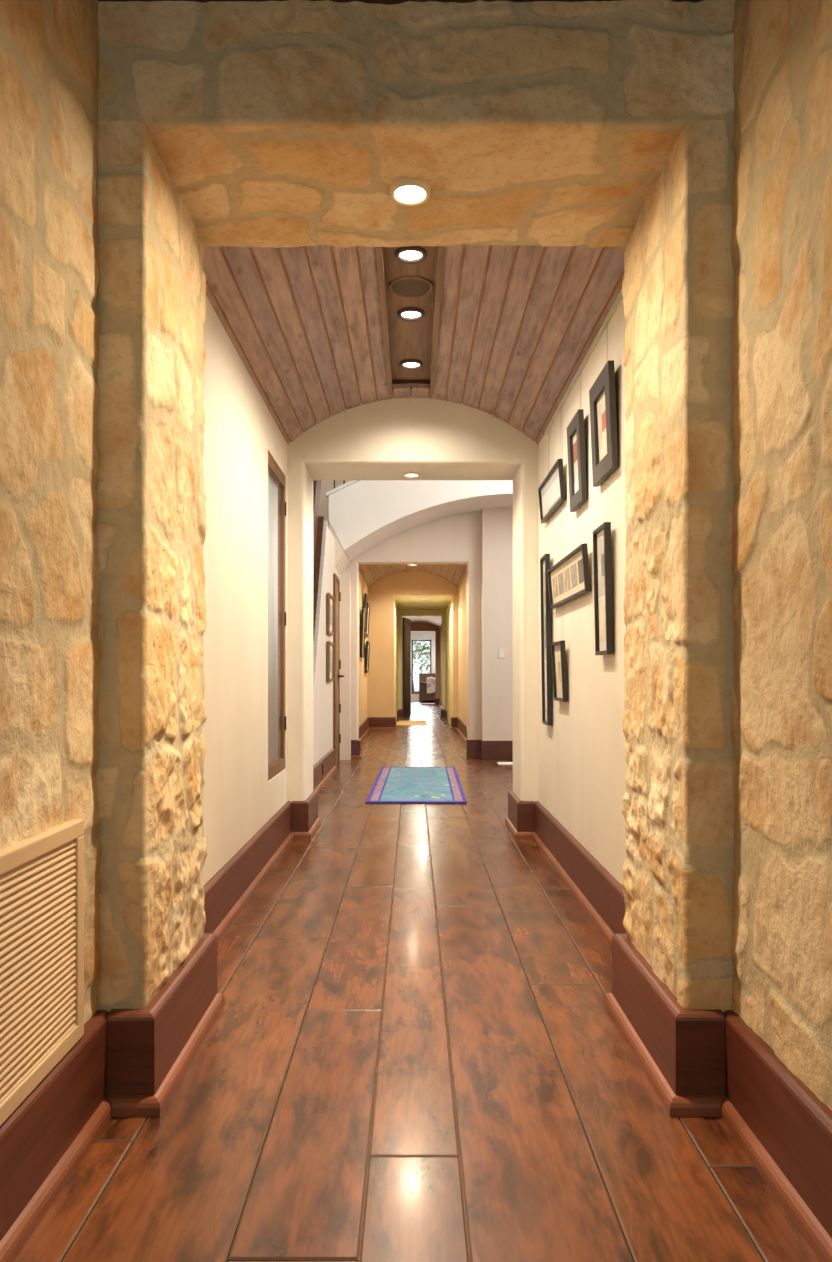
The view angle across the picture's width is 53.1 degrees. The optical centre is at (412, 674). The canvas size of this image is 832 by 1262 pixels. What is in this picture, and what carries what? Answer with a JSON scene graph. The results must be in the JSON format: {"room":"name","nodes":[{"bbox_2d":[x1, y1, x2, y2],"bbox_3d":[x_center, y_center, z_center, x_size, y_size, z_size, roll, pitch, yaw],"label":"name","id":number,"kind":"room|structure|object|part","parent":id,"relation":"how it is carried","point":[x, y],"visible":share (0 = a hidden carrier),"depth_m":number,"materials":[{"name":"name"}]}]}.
{"room":"house hallway","nodes":[
{"label":"house hallway","id":0,"kind":"room"},
{"bbox_2d":[0,0,101,1023],"bbox_3d":[-0.787,-0.317,-0.189,0.018,2.794,4.622,0,0,0],"label":"wall","id":1,"kind":"structure","parent":0,"point":[50,276],"depth_m":1.80,"materials":[{"name":"stone"}]},
{"bbox_2d":[0,819,83,1125],"bbox_3d":[-0.784,0.585,1.540,0.045,0.501,0.780,0,0,0],"label":"air vent","id":2,"kind":"object","parent":1,"relation":"in","point":[42,875],"visible":0.97,"depth_m":1.71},
{"bbox_2d":[0,790,320,1261],"bbox_3d":[-0.809,0.960,1.798,0.382,0.244,8.557,0,0,0],"label":"baseboard","id":3,"kind":"structure","parent":1,"relation":"attached to","point":[44,1141],"depth_m":2.05,"materials":[{"name":"brown wood"}]},
{"bbox_3d":[-0.745,1.060,-0.200,0.020,0.045,4.560,0,0,0],"label":"shoe moulding","id":4,"kind":"part","parent":3,"relation":"part of","materials":[{"name":"brown wood"}]},
{"bbox_3d":[-0.724,1.060,2.382,0.212,0.045,0.699,0,0,0],"label":"shoe moulding","id":5,"kind":"part","parent":3,"relation":"part of","materials":[{"name":"brown wood"}]},
{"bbox_3d":[-0.836,1.060,5.780,0.329,0.045,0.594,0,0,0],"label":"shoe moulding","id":6,"kind":"part","parent":3,"relation":"part of","materials":[{"name":"brown wood"}]},
{"bbox_2d":[96,121,207,1011],"bbox_3d":[-0.769,-0.154,2.390,0.222,2.468,0.621,0,0,0],"label":"stone pillar","id":7,"kind":"structure","parent":0,"point":[151,523],"depth_m":2.10,"materials":[{"name":"stone"}]},
{"bbox_2d":[202,296,287,885],"bbox_3d":[-0.926,-0.565,4.133,0.188,3.310,2.935,0,0,0],"label":"wall","id":8,"kind":"structure","parent":0,"point":[240,431],"depth_m":3.90,"materials":[{"name":"beige paint"}]},
{"bbox_2d":[268,452,285,780],"bbox_3d":[-0.867,-0.340,5.115,0.077,1.910,0.680,0,0,0],"label":"window","id":9,"kind":"structure","parent":8,"relation":"in","point":[274,768],"depth_m":5.40,"materials":[{"name":"brown wood"}]},
{"bbox_2d":[268,472,277,763],"bbox_3d":[-0.882,-0.340,5.115,0.033,1.910,0.660,0,0,0],"label":"window pane","id":10,"kind":"object","parent":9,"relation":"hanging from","point":[272,486],"visible":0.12,"depth_m":5.18,"materials":[{"name":"grey glass"}]},
{"bbox_2d":[329,522,349,573],"bbox_3d":[-0.900,-1.550,10.242,0.180,0.540,0.915,0,0,0],"label":"wall","id":11,"kind":"structure","parent":0,"point":[342,561],"depth_m":9.79,"materials":[{"name":"white paint"}]},
{"bbox_2d":[313,526,367,765],"bbox_3d":[-0.981,-0.640,11.775,0.178,3.460,9.650,0,0,0],"label":"wall","id":12,"kind":"structure","parent":0,"point":[323,696],"depth_m":8.95,"materials":[{"name":"white paint"}]},
{"bbox_2d":[313,480,326,701],"bbox_3d":[-1.571,-1.143,8.065,1.358,4.445,2.270,0,0,0],"label":"staircase","id":13,"kind":"structure","parent":12,"relation":"attached to","point":[319,525],"depth_m":8.24,"materials":[{"name":"white paint"}]},
{"bbox_3d":[-0.993,-1.613,8.075,0.075,3.505,2.250,0,0,0],"label":"handrail","id":14,"kind":"part","parent":13,"relation":"part of","materials":[{"name":"brown wood"}]},
{"bbox_3d":[-0.998,-1.153,8.075,0.025,4.125,2.210,0,0,0],"label":"panel","id":15,"kind":"part","parent":13,"relation":"part of","materials":[{"name":"brown wood"}]},
{"bbox_3d":[-0.990,-0.333,7.815,0.120,2.645,1.730,0,0,0],"label":"shoe rail","id":16,"kind":"part","parent":13,"relation":"part of","materials":[{"name":"brown wood"}]},
{"bbox_2d":[313,748,336,791],"bbox_3d":[-0.902,0.960,8.230,0.059,0.244,2.540,0,0,0],"label":"baseboard","id":17,"kind":"structure","parent":12,"relation":"attached to","point":[319,780],"depth_m":8.35,"materials":[{"name":"brown wood"}]},
{"bbox_3d":[-0.883,1.060,8.230,0.020,0.045,2.540,0,0,0],"label":"shoe moulding","id":18,"kind":"part","parent":17,"relation":"part of","materials":[{"name":"brown wood"}]},
{"bbox_2d":[327,593,333,635],"bbox_3d":[-0.897,-0.655,9.050,0.030,0.430,0.500,1,0,0],"label":"framed picture","id":19,"kind":"object","parent":12,"relation":"attached to","point":[330,599],"visible":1,"depth_m":9.04,"materials":[{"name":"gold metal"}]},
{"bbox_2d":[330,598,332,631],"bbox_3d":[-0.904,-0.655,9.050,0.016,0.374,0.444,1,0,0],"label":"print","id":20,"kind":"object","parent":19,"relation":"attached to","point":[331,599],"depth_m":9.15,"materials":[{"name":"beige paper"}]},
{"bbox_2d":[327,641,333,681],"bbox_3d":[-0.897,-0.145,9.050,0.030,0.430,0.500,1,0,0],"label":"framed picture","id":21,"kind":"object","parent":12,"relation":"attached to","point":[330,645],"visible":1,"depth_m":9.04,"materials":[{"name":"gold metal"}]},
{"bbox_2d":[330,645,332,678],"bbox_3d":[-0.904,-0.145,9.050,0.016,0.374,0.444,1,0,0],"label":"print","id":22,"kind":"object","parent":21,"relation":"attached to","point":[331,646],"depth_m":9.16,"materials":[{"name":"beige paper"}]},
{"bbox_2d":[333,573,343,765],"bbox_3d":[-0.883,-0.045,9.875,0.105,2.250,0.590,0,0,0],"label":"door","id":23,"kind":"structure","parent":12,"relation":"in","point":[336,581],"depth_m":9.84,"materials":[{"name":"brown wood"}]},
{"bbox_3d":[-0.912,-0.045,9.875,0.035,2.250,0.590,0,0,0],"label":"casing","id":24,"kind":"part","parent":23,"relation":"part of","materials":[{"name":"brown wood"}]},
{"bbox_2d":[341,571,350,759],"bbox_3d":[-0.865,-0.115,10.650,0.130,2.410,0.180,0,0,0],"label":"door frame","id":25,"kind":"structure","parent":12,"relation":"attached to","point":[345,575],"depth_m":10.56,"materials":[{"name":"paint"}]},
{"bbox_2d":[360,607,365,657],"bbox_3d":[-0.854,-0.719,14.200,0.065,0.840,0.600,0,0,0],"label":"framed picture","id":26,"kind":"object","parent":12,"relation":"attached to","point":[363,615],"visible":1,"depth_m":13.90,"materials":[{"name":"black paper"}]},
{"bbox_2d":[362,612,364,653],"bbox_3d":[-0.861,-0.720,14.200,0.020,0.744,0.504,2,0,0],"label":"print","id":27,"kind":"object","parent":26,"relation":"attached to","point":[363,613],"depth_m":14.26,"materials":[{"name":"beige paper"}]},
{"bbox_2d":[364,593,367,634],"bbox_3d":[-0.854,-1.079,14.860,0.065,0.721,0.480,0,0,0],"label":"framed picture","id":28,"kind":"object","parent":12,"relation":"attached to","point":[365,594],"visible":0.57,"depth_m":15.02,"materials":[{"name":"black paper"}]},
{"bbox_2d":[365,641,369,672],"bbox_3d":[-0.854,-0.334,15.600,0.065,0.591,0.700,0,0,0],"label":"framed picture","id":29,"kind":"object","parent":12,"relation":"attached to","point":[367,642],"visible":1,"depth_m":15.27,"materials":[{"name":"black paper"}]},
{"bbox_2d":[365,603,369,636],"bbox_3d":[-0.854,-1.024,15.600,0.065,0.611,0.700,0,0,0],"label":"framed picture","id":30,"kind":"object","parent":12,"relation":"attached to","point":[368,605],"visible":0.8,"depth_m":15.71,"materials":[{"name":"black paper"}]},
{"bbox_2d":[351,717,396,758],"bbox_3d":[-0.613,0.960,13.701,0.582,0.244,5.997,0,0,0],"label":"baseboard","id":31,"kind":"structure","parent":12,"relation":"attached to","point":[371,723],"depth_m":16.17,"materials":[{"name":"brown wood"}]},
{"bbox_3d":[-0.778,1.060,10.840,0.228,0.045,0.274,0,0,0],"label":"shoe moulding","id":32,"kind":"part","parent":31,"relation":"part of","materials":[{"name":"brown wood"}]},
{"bbox_3d":[-0.593,1.060,13.840,0.543,0.045,5.720,0,0,0],"label":"shoe moulding","id":33,"kind":"part","parent":31,"relation":"part of","materials":[{"name":"brown wood"}]},
{"bbox_2d":[395,601,397,722],"bbox_3d":[-0.446,-0.315,18.515,0.148,2.810,3.610,0,0,0],"label":"wall","id":34,"kind":"structure","parent":0,"point":[396,609],"depth_m":18.76,"materials":[{"name":"paint"}]},
{"bbox_2d":[397,709,403,720],"bbox_3d":[-0.299,0.960,19.820,0.169,0.244,1.240,0,0,0],"label":"baseboard","id":35,"kind":"structure","parent":34,"relation":"attached to","point":[399,711],"depth_m":20.27,"materials":[{"name":"brown wood"}]},
{"bbox_2d":[319,480,480,739],"bbox_3d":[0.600,-1.415,10.840,5.800,5.010,0.180,0,0,0],"label":"wall second opening","id":36,"kind":"structure","parent":0,"point":[453,539],"depth_m":10.75,"materials":[{"name":"white paint"}]},
{"bbox_2d":[466,739,512,759],"bbox_3d":[2.043,0.960,10.765,2.694,0.244,0.354,0,0,0],"label":"baseboard","id":37,"kind":"structure","parent":36,"relation":"attached to","point":[475,749],"depth_m":10.59,"materials":[{"name":"brown wood"}]},
{"bbox_2d":[98,0,703,4],"bbox_3d":[0.000,-1.734,-0.240,1.900,0.092,4.720,0,0,0],"label":"ceiling","id":38,"kind":"structure","parent":0,"point":[388,2],"depth_m":2.08,"materials":[{"name":"red wood"}]},
{"bbox_2d":[288,396,537,801],"bbox_3d":[0.000,-0.565,5.780,2.100,3.310,0.500,0,0,0],"label":"wall","id":39,"kind":"structure","parent":0,"point":[436,439],"depth_m":5.53,"materials":[{"name":"beige paint"}]},
{"bbox_2d":[403,472,419,477],"bbox_3d":[-0.010,-1.405,5.800,0.124,0.035,0.124,0,0,0],"label":"recessed light","id":40,"kind":"object","parent":39,"relation":"in","point":[405,474],"visible":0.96,"depth_m":5.81,"materials":[{"name":"white glass"}]},
{"bbox_2d":[368,571,457,716],"bbox_3d":[0.000,-0.665,16.610,2.160,3.510,0.220,0,0,0],"label":"wall","id":41,"kind":"structure","parent":0,"point":[381,594],"depth_m":16.50,"materials":[{"name":"paint"}]},
{"bbox_2d":[359,564,466,587],"bbox_3d":[0.000,-1.881,13.720,1.963,0.427,5.600,0,0,0],"label":"ceiling","id":42,"kind":"structure","parent":0,"point":[371,573],"depth_m":15.45,"materials":[{"name":"brown wood"}]},
{"bbox_2d":[202,245,625,444],"bbox_3d":[0.000,-1.674,4.100,1.827,0.396,2.880,0,0,0],"label":"ceiling","id":43,"kind":"structure","parent":0,"point":[517,323],"depth_m":4.05,"materials":[{"name":"brown wood"}]},
{"bbox_2d":[98,0,734,248],"bbox_3d":[0.008,-1.670,2.386,1.697,0.600,0.621,0,0,0],"label":"wall header","id":44,"kind":"structure","parent":0,"point":[290,123],"depth_m":2.09,"materials":[{"name":"stone"}]},
{"bbox_2d":[375,246,444,394],"bbox_3d":[-0.015,-1.880,4.030,0.370,0.120,2.740,0,0,0],"label":"ceiling beam","id":45,"kind":"structure","parent":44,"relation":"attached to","point":[406,340],"depth_m":4.42,"materials":[{"name":"red wood"}]},
{"bbox_2d":[390,177,430,206],"bbox_3d":[-0.008,-1.377,2.360,0.116,0.035,0.116,0,0,0],"label":"recessed light","id":46,"kind":"object","parent":44,"relation":"in","point":[405,191],"visible":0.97,"depth_m":2.36,"materials":[{"name":"white glass"}]},
{"bbox_2d":[388,276,433,297],"bbox_3d":[-0.010,-1.892,4.060,0.226,0.012,0.226,0,0,0],"label":"ceiling speaker","id":47,"kind":"object","parent":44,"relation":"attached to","point":[404,286],"visible":1,"depth_m":4.05,"materials":[{"name":"brown"}]},
{"bbox_2d":[392,279,429,295],"bbox_3d":[-0.010,-1.891,4.060,0.190,0.005,0.190,0,0,0],"label":"speaker grille","id":48,"kind":"object","parent":47,"relation":"attached to","point":[400,287],"depth_m":4.06,"materials":[{"name":"brown"}]},
{"bbox_2d":[395,246,426,264],"bbox_3d":[-0.010,-1.895,3.740,0.144,0.035,0.144,0,0,0],"label":"recessed light","id":49,"kind":"object","parent":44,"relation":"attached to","point":[410,255],"visible":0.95,"depth_m":3.74,"materials":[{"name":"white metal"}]},
{"bbox_2d":[397,307,424,321],"bbox_3d":[-0.010,-1.895,4.355,0.144,0.035,0.144,0,0,0],"label":"recessed light","id":50,"kind":"object","parent":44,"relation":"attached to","point":[410,314],"visible":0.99,"depth_m":4.35,"materials":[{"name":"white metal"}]},
{"bbox_2d":[400,359,422,369],"bbox_3d":[-0.010,-1.895,5.060,0.144,0.035,0.144,0,0,0],"label":"recessed light","id":51,"kind":"object","parent":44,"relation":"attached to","point":[407,364],"visible":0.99,"depth_m":5.05,"materials":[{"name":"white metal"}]},
{"bbox_2d":[14,701,820,1261],"bbox_3d":[0.300,1.140,17.844,6.600,0.120,40.889,0,0,0],"label":"floor","id":52,"kind":"structure","parent":0,"point":[414,1051],"depth_m":2.11,"materials":[{"name":"brown wood"}]},
{"bbox_2d":[396,720,426,724],"bbox_3d":[-0.030,1.073,18.700,0.660,0.011,1.700,0,0,0],"label":"floor mat","id":53,"kind":"object","parent":52,"relation":"on","point":[400,722],"visible":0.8,"depth_m":18.71,"materials":[{"name":"yellow fabric"}]},
{"bbox_2d":[366,767,466,802],"bbox_3d":[0.045,1.072,8.320,0.852,0.014,2.660,0,0,1],"label":"rug","id":54,"kind":"object","parent":52,"relation":"on","point":[392,784],"visible":1,"depth_m":7.95,"materials":[{"name":"teal fabric"}]},
{"bbox_2d":[419,673,434,702],"bbox_3d":[1.120,0.505,32.927,1.740,1.150,2.247,0,0,0],"label":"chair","id":55,"kind":"object","parent":52,"relation":"on","point":[426,680],"visible":0.3,"depth_m":31.90,"materials":[{"name":"brown wood"}]},
{"bbox_3d":[1.120,0.665,31.935,1.700,0.830,0.090,0,0,0],"label":"footboard","id":56,"kind":"part","parent":55,"relation":"part of","materials":[{"name":"brown wood"}]},
{"bbox_2d":[426,677,434,692],"bbox_3d":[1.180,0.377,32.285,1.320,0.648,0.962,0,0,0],"label":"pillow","id":57,"kind":"object","parent":55,"relation":"on","point":[430,681],"depth_m":31.83,"materials":[{"name":"white fabric"}]},
{"bbox_2d":[497,762,512,764],"bbox_3d":[1.515,1.073,10.100,0.970,0.011,0.240,0,0,0],"label":"floor mat","id":58,"kind":"object","parent":52,"relation":"on","point":[499,763],"visible":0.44,"depth_m":10.04,"materials":[{"name":"white fabric"}]},
{"bbox_2d":[329,480,512,560],"bbox_3d":[1.200,-2.210,10.240,4.380,1.620,0.920,0,0,0],"label":"wall","id":59,"kind":"structure","parent":0,"point":[363,514],"depth_m":9.78,"materials":[{"name":"white paint"}]},
{"bbox_2d":[326,480,359,497],"bbox_3d":[-0.060,-2.578,9.820,1.920,0.955,0.160,0,0,0],"label":"cap","id":60,"kind":"object","parent":59,"relation":"on","point":[351,482],"visible":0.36,"depth_m":9.74,"materials":[{"name":"white paint"}]},
{"bbox_2d":[402,622,439,704],"bbox_3d":[0.200,-0.640,29.700,2.000,3.460,0.200,0,0,0],"label":"wall","id":61,"kind":"structure","parent":0,"point":[415,626],"depth_m":29.60,"materials":[{"name":"beige paint"}]},
{"bbox_2d":[398,610,444,708],"bbox_3d":[0.225,-0.665,20.380,1.850,3.510,0.160,0,0,0],"label":"wall","id":62,"kind":"structure","parent":0,"point":[401,613],"depth_m":20.30,"materials":[{"name":"paint"}]},
{"bbox_2d":[403,617,412,717],"bbox_3d":[-0.124,-0.175,20.907,0.107,2.490,0.900,0,0,10],"label":"door","id":63,"kind":"structure","parent":62,"relation":"in","point":[407,674],"depth_m":20.77,"materials":[{"name":"brown wood"}]},
{"bbox_2d":[402,616,441,626],"bbox_3d":[0.180,-1.900,25.035,1.600,0.440,9.170,0,0,0],"label":"ceiling","id":64,"kind":"structure","parent":0,"point":[435,620],"depth_m":27.51,"materials":[{"name":"white paint"}]},
{"bbox_2d":[411,631,434,700],"bbox_3d":[0.200,-0.515,34.275,5.600,3.210,0.150,0,0,0],"label":"wall","id":65,"kind":"structure","parent":0,"point":[414,634],"depth_m":34.20,"materials":[{"name":"white paint"}]},
{"bbox_2d":[411,638,432,700],"bbox_3d":[0.350,-0.335,34.270,0.820,2.230,0.060,0,0,0],"label":"window","id":66,"kind":"structure","parent":65,"relation":"in","point":[412,640],"depth_m":34.24,"materials":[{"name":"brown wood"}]},
{"bbox_2d":[395,596,451,609],"bbox_3d":[0.210,-1.650,18.515,1.520,0.140,3.610,0,0,0],"label":"ceiling","id":67,"kind":"structure","parent":0,"point":[402,602],"depth_m":18.13,"materials":[{"name":"paint"}]},
{"bbox_2d":[440,624,441,699],"bbox_3d":[1.028,-0.615,25.075,0.145,3.410,9.250,0,0,0],"label":"wall","id":68,"kind":"structure","parent":0,"point":[441,624],"depth_m":27.88,"materials":[{"name":"beige paint"}]},
{"bbox_2d":[434,699,441,708],"bbox_3d":[0.860,0.960,25.140,0.214,0.244,9.280,0,0,0],"label":"baseboard","id":69,"kind":"structure","parent":68,"relation":"attached to","point":[437,701],"depth_m":29.14,"materials":[{"name":"brown wood"}]},
{"bbox_2d":[445,598,451,725],"bbox_3d":[0.865,-0.315,18.515,0.150,2.810,3.610,0,0,0],"label":"wall","id":70,"kind":"structure","parent":0,"point":[448,612],"depth_m":18.52,"materials":[{"name":"paint"}]},
{"bbox_2d":[440,709,446,721],"bbox_3d":[0.729,0.960,19.820,0.146,0.244,1.240,0,0,0],"label":"baseboard","id":71,"kind":"structure","parent":70,"relation":"attached to","point":[443,711],"depth_m":20.18,"materials":[{"name":"brown wood"}]},
{"bbox_2d":[458,573,466,724],"bbox_3d":[0.985,-0.640,13.760,0.170,3.460,5.680,0,0,0],"label":"wall","id":72,"kind":"structure","parent":0,"point":[462,590],"depth_m":15.13,"materials":[{"name":"paint"}]},
{"bbox_2d":[450,717,466,740],"bbox_3d":[0.826,0.960,13.840,0.172,0.244,5.720,0,0,0],"label":"baseboard","id":73,"kind":"structure","parent":72,"relation":"attached to","point":[457,724],"depth_m":15.62,"materials":[{"name":"brown wood"}]},
{"bbox_3d":[0.806,1.060,13.840,0.133,0.045,5.720,0,0,0],"label":"shoe moulding","id":74,"kind":"part","parent":73,"relation":"part of","materials":[{"name":"brown wood"}]},
{"bbox_2d":[481,507,512,740],"bbox_3d":[2.143,-0.615,10.680,2.515,3.410,0.160,0,0,0],"label":"wall","id":75,"kind":"structure","parent":0,"point":[496,523],"depth_m":10.60,"materials":[{"name":"white paint"}]},
{"bbox_2d":[499,648,503,657],"bbox_3d":[1.125,-0.280,10.592,0.070,0.120,0.019,0,0,0],"label":"light switch","id":76,"kind":"object","parent":75,"relation":"attached to","point":[501,650],"visible":1,"depth_m":10.59,"materials":[{"name":"white paint"}]},
{"bbox_2d":[621,120,734,1011],"bbox_3d":[0.782,-0.154,2.388,0.236,2.468,0.626,0,0,0],"label":"stone pillar","id":77,"kind":"structure","parent":0,"point":[677,809],"depth_m":2.11,"materials":[{"name":"stone"}]},
{"bbox_2d":[538,0,831,1109],"bbox_3d":[0.908,-0.565,1.550,0.224,3.310,8.100,0,0,0],"label":"wall","id":78,"kind":"structure","parent":0,"point":[781,238],"depth_m":1.87,"materials":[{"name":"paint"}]},
{"bbox_2d":[544,289,622,434],"bbox_3d":[0.826,-1.505,3.945,0.016,0.022,2.490,0,0,0],"label":"rail","id":79,"kind":"object","parent":78,"relation":"attached to","point":[619,298],"visible":0.56,"depth_m":3.90,"materials":[{"name":"paint"}]},
{"bbox_2d":[540,554,551,725],"bbox_3d":[0.805,-0.602,5.035,0.042,1.805,0.210,0,0,0],"label":"framed picture","id":80,"kind":"object","parent":79,"relation":"hanging from","point":[546,667],"visible":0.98,"depth_m":5.04,"materials":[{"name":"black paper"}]},
{"bbox_2d":[543,560,546,720],"bbox_3d":[0.812,-0.210,5.035,0.014,0.988,0.178,-1,0,0],"label":"print","id":81,"kind":"object","parent":80,"relation":"attached to","point":[544,561],"depth_m":5.08,"materials":[{"name":"white paper"}]},
{"bbox_2d":[538,450,565,522],"bbox_3d":[0.804,-1.227,4.850,0.043,0.557,0.720,0,0,0],"label":"framed picture","id":82,"kind":"object","parent":79,"relation":"hanging from","point":[551,492],"visible":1,"depth_m":4.80,"materials":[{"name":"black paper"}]},
{"bbox_2d":[541,466,560,517],"bbox_3d":[0.811,-1.059,4.850,0.012,0.192,0.692,-5,0,0],"label":"print","id":83,"kind":"object","parent":82,"relation":"attached to","point":[551,485],"depth_m":4.83,"materials":[{"name":"white paper"}]},
{"bbox_2d":[551,441,567,701],"bbox_3d":[0.805,-0.681,4.580,0.042,1.648,0.300,0,0,0],"label":"framed picture","id":84,"kind":"object","parent":79,"relation":"hanging from","point":[558,651],"visible":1,"depth_m":4.58,"materials":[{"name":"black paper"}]},
{"bbox_2d":[554,644,562,697],"bbox_3d":[0.812,-0.021,4.580,0.012,0.297,0.270,-3,0,0],"label":"print","id":85,"kind":"object","parent":84,"relation":"attached to","point":[558,648],"depth_m":4.62,"materials":[{"name":"beige paper"}]},
{"bbox_3d":[0.805,-0.021,4.580,0.026,0.327,0.300,-3,0,0],"label":"frame","id":86,"kind":"part","parent":84,"relation":"part of","materials":[{"name":"black wood"}]},
{"bbox_2d":[547,506,590,608],"bbox_3d":[0.804,-0.946,4.354,0.043,1.119,0.993,0,0,0],"label":"framed picture","id":87,"kind":"object","parent":79,"relation":"hanging from","point":[569,578],"visible":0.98,"depth_m":4.25,"materials":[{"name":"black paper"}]},
{"bbox_2d":[551,550,584,603],"bbox_3d":[0.811,-0.499,4.354,0.012,0.194,0.963,-5,0,0],"label":"print","id":88,"kind":"object","parent":87,"relation":"attached to","point":[567,575],"depth_m":4.29,"materials":[{"name":"beige paper"}]},
{"bbox_3d":[0.804,-0.499,4.354,0.026,0.224,0.993,-5,0,0],"label":"frame","id":89,"kind":"part","parent":87,"relation":"part of","materials":[{"name":"black wood"}]},
{"bbox_2d":[567,371,586,511],"bbox_3d":[0.804,-1.167,4.090,0.044,0.676,0.300,0,0,0],"label":"framed picture","id":90,"kind":"object","parent":79,"relation":"hanging from","point":[575,429],"visible":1,"depth_m":4.06,"materials":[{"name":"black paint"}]},
{"bbox_2d":[573,433,578,492],"bbox_3d":[0.811,-1.045,4.090,0.012,0.304,0.174,-2,0,0],"label":"print","id":91,"kind":"object","parent":90,"relation":"attached to","point":[575,439],"depth_m":4.12,"materials":[{"name":"white paper"}]},
{"bbox_2d":[593,522,613,654],"bbox_3d":[0.806,-0.795,3.533,0.040,1.420,0.225,0,0,0],"label":"framed picture","id":92,"kind":"object","parent":79,"relation":"hanging from","point":[602,553],"visible":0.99,"depth_m":3.52,"materials":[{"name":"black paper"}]},
{"bbox_2d":[597,530,605,650],"bbox_3d":[0.813,-0.358,3.533,0.014,0.514,0.195,-1,0,0],"label":"print","id":93,"kind":"object","parent":92,"relation":"attached to","point":[601,534],"depth_m":3.56,"materials":[{"name":"white paper"}]},
{"bbox_2d":[589,327,618,486],"bbox_3d":[0.804,-1.171,3.520,0.044,0.669,0.360,0,0,0],"label":"framed picture","id":94,"kind":"object","parent":79,"relation":"hanging from","point":[602,396],"visible":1,"depth_m":3.49,"materials":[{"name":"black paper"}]},
{"bbox_2d":[597,391,606,461],"bbox_3d":[0.811,-1.051,3.520,0.012,0.282,0.214,-2,0,0],"label":"print","id":95,"kind":"object","parent":94,"relation":"attached to","point":[601,395],"depth_m":3.55,"materials":[{"name":"beige paper"}]},
{"bbox_2d":[505,790,831,1261],"bbox_3d":[0.814,0.960,1.798,0.372,0.244,8.557,0,0,0],"label":"baseboard","id":96,"kind":"structure","parent":78,"relation":"attached to","point":[783,1128],"depth_m":2.05,"materials":[{"name":"brown wood"}]},
{"bbox_3d":[0.836,1.060,5.780,0.329,0.045,0.594,0,0,0],"label":"shoe moulding","id":97,"kind":"part","parent":96,"relation":"part of","materials":[{"name":"brown wood"}]},
{"bbox_3d":[0.795,1.060,4.122,0.020,0.045,2.815,0,0,0],"label":"shoe moulding","id":98,"kind":"part","parent":96,"relation":"part of","materials":[{"name":"brown wood"}]},
{"bbox_3d":[0.729,1.060,2.382,0.202,0.045,0.699,0,0,0],"label":"shoe moulding","id":99,"kind":"part","parent":96,"relation":"part of","materials":[{"name":"brown wood"}]},
{"bbox_3d":[0.760,1.060,-0.200,0.020,0.045,4.560,0,0,0],"label":"shoe moulding","id":100,"kind":"part","parent":96,"relation":"part of","materials":[{"name":"brown wood"}]},
{"label":"outside","id":101,"kind":"structure","parent":0,"visible":0},
{"bbox_3d":[0.000,1.255,47.250,24.000,0.250,25.500,0,0,0],"label":"garden","id":102,"kind":"object","parent":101,"visible":0},
{"bbox_2d":[413,641,429,691],"bbox_3d":[0.051,-1.635,39.358,4.898,5.556,4.649,0,0,38],"label":"tree","id":103,"kind":"object","parent":102,"relation":"on","point":[414,642],"visible":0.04,"depth_m":38.97,"materials":[{"name":"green plant"}]},
{"bbox_3d":[0.051,-2.082,39.358,4.898,4.662,4.649,0,0,38],"label":"crown","id":104,"kind":"part","parent":103,"relation":"part of","materials":[{"name":"green plant"}]},
{"bbox_2d":[413,641,429,676],"bbox_3d":[1.466,-1.921,41.755,4.395,6.138,4.222,0,0,23],"label":"tree","id":105,"kind":"object","parent":102,"relation":"on","point":[417,662],"visible":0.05,"depth_m":41.80,"materials":[{"name":"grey plant"}]}
]}

